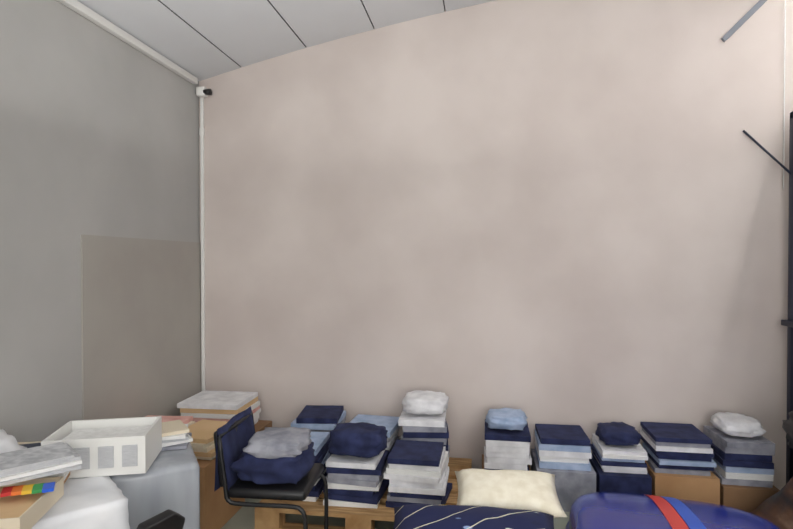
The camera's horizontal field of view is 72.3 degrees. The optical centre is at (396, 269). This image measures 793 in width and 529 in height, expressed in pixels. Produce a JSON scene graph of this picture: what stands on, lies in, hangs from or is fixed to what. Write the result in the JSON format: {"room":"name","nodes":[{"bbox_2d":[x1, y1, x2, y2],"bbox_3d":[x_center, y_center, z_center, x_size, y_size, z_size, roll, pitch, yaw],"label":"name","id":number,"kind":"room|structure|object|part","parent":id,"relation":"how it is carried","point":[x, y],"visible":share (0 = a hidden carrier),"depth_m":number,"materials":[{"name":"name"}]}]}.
{"room":"clothing storage room","nodes":[
{"label":"clothing storage room","id":0,"kind":"room"},
{"bbox_2d":[0,0,199,441],"bbox_3d":[-2.124,-0.677,0.601,0.120,4.400,7.440,0,1,9],"label":"wall","id":1,"kind":"structure","parent":0,"point":[99,131],"depth_m":2.81,"materials":[{"name":"paint"}]},
{"bbox_2d":[57,0,211,390],"bbox_3d":[-2.005,-0.027,0.596,0.119,2.700,7.189,0,1,9],"label":"pipe","id":2,"kind":"object","parent":1,"relation":"attached to","point":[89,14],"depth_m":3.92,"materials":[{"name":"white plastic"}]},
{"bbox_2d":[81,234,200,419],"bbox_3d":[-1.597,0.642,3.543,0.010,1.680,1.240,0,1,9],"label":"door","id":3,"kind":"structure","parent":1,"relation":"attached to","point":[141,325],"depth_m":3.40,"materials":[{"name":"paint"}]},
{"bbox_2d":[77,0,495,80],"bbox_3d":[1.740,-1.750,-0.024,7.804,0.774,7.300,0,1,9],"label":"ceiling","id":4,"kind":"structure","parent":0,"point":[200,40],"depth_m":3.57,"materials":[{"name":"grey paint"}]},
{"bbox_2d":[221,498,569,528],"bbox_3d":[1.740,1.581,0.023,7.944,0.100,7.440,0,1,9],"label":"floor","id":5,"kind":"structure","parent":0,"point":[243,518],"depth_m":3.22,"materials":[{"name":"concrete"}]},
{"bbox_2d":[0,390,271,528],"bbox_3d":[-0.715,1.078,1.883,2.244,0.853,4.138,0,1,9],"label":"pile","id":6,"kind":"object","parent":5,"relation":"on","point":[151,472],"visible":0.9,"depth_m":2.32,"materials":[{"name":"white plastic"}]},
{"bbox_2d":[0,441,82,528],"bbox_3d":[-1.444,0.773,1.978,0.575,0.160,0.732,0,1,9],"label":"box","id":7,"kind":"object","parent":6,"relation":"on","point":[34,485],"depth_m":1.97,"materials":[{"name":"beige"}]},
{"bbox_3d":[-0.910,1.137,2.036,0.163,0.440,0.197,0,1,9],"label":"armrest","id":8,"kind":"part","parent":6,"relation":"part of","materials":[{"name":"black plastic"}]},
{"bbox_2d":[214,406,327,528],"bbox_3d":[-0.626,1.122,2.769,0.492,0.740,0.454,0,1,9],"label":"chair","id":9,"kind":"object","parent":5,"relation":"on","point":[275,463],"visible":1,"depth_m":2.61,"materials":[{"name":"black fabric"}]},
{"bbox_2d":[255,390,779,528],"bbox_3d":[0.742,1.154,3.313,2.978,0.661,0.960,0,1,9],"label":"pile","id":10,"kind":"object","parent":5,"relation":"on","point":[376,467],"visible":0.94,"depth_m":3.27,"materials":[{"name":"blue fabric"}]},
{"bbox_2d":[455,468,566,517],"bbox_3d":[0.486,0.975,2.384,0.474,0.143,0.295,0,1,9],"label":"pillow","id":11,"kind":"object","parent":10,"relation":"on","point":[522,490],"visible":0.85,"depth_m":2.33,"materials":[{"name":"beige fabric"}]},
{"bbox_2d":[565,492,780,528],"bbox_3d":[1.262,1.280,2.485,1.040,0.432,1.323,0,1,9],"label":"bag","id":12,"kind":"object","parent":5,"relation":"on","point":[605,510],"visible":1,"depth_m":2.46,"materials":[{"name":"blue fabric"}]},
{"bbox_2d":[742,111,792,483],"bbox_3d":[2.029,0.274,1.480,0.450,2.472,4.204,0,1,9],"label":"rails","id":13,"kind":"object","parent":5,"relation":"on","point":[788,323],"visible":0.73,"depth_m":3.40,"materials":[{"name":"grey metal"}]},
{"bbox_2d":[750,411,792,528],"bbox_3d":[1.857,0.934,1.322,0.519,1.154,3.620,0,1,9],"label":"heap","id":14,"kind":"object","parent":5,"relation":"on","point":[776,509],"visible":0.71,"depth_m":2.87,"materials":[{"name":"brown leather"}]},
{"bbox_3d":[0.280,1.301,2.116,0.509,0.400,0.461,0,1,9],"label":"box","id":15,"kind":"object","parent":5,"relation":"on","visible":0},
{"bbox_2d":[394,504,553,528],"bbox_3d":[0.287,1.011,2.026,0.676,0.148,0.502,0,1,9],"label":"pillow","id":16,"kind":"object","parent":15,"relation":"on","point":[421,516],"visible":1,"depth_m":2.08,"materials":[{"name":"blue fabric"}]},
{"bbox_2d":[199,0,792,489],"bbox_3d":[2.310,-0.720,3.607,7.944,4.400,0.120,0,1,9],"label":"wall","id":17,"kind":"structure","parent":0,"point":[567,212],"depth_m":3.79,"materials":[{"name":"paint"}]},
{"bbox_2d":[721,0,766,41],"bbox_3d":[2.416,-1.787,3.502,0.591,0.594,0.022,0,1,9],"label":"rail","id":18,"kind":"object","parent":17,"relation":"attached to","point":[742,20],"visible":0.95,"depth_m":3.52,"materials":[{"name":"grey metal"}]},
{"bbox_2d":[783,0,785,188],"bbox_3d":[2.549,-1.291,3.469,0.132,1.548,0.007,0,1,9],"label":"cord","id":19,"kind":"object","parent":17,"relation":"attached to","point":[784,90],"visible":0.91,"depth_m":3.48,"materials":[{"name":"white plastic"}]}
]}

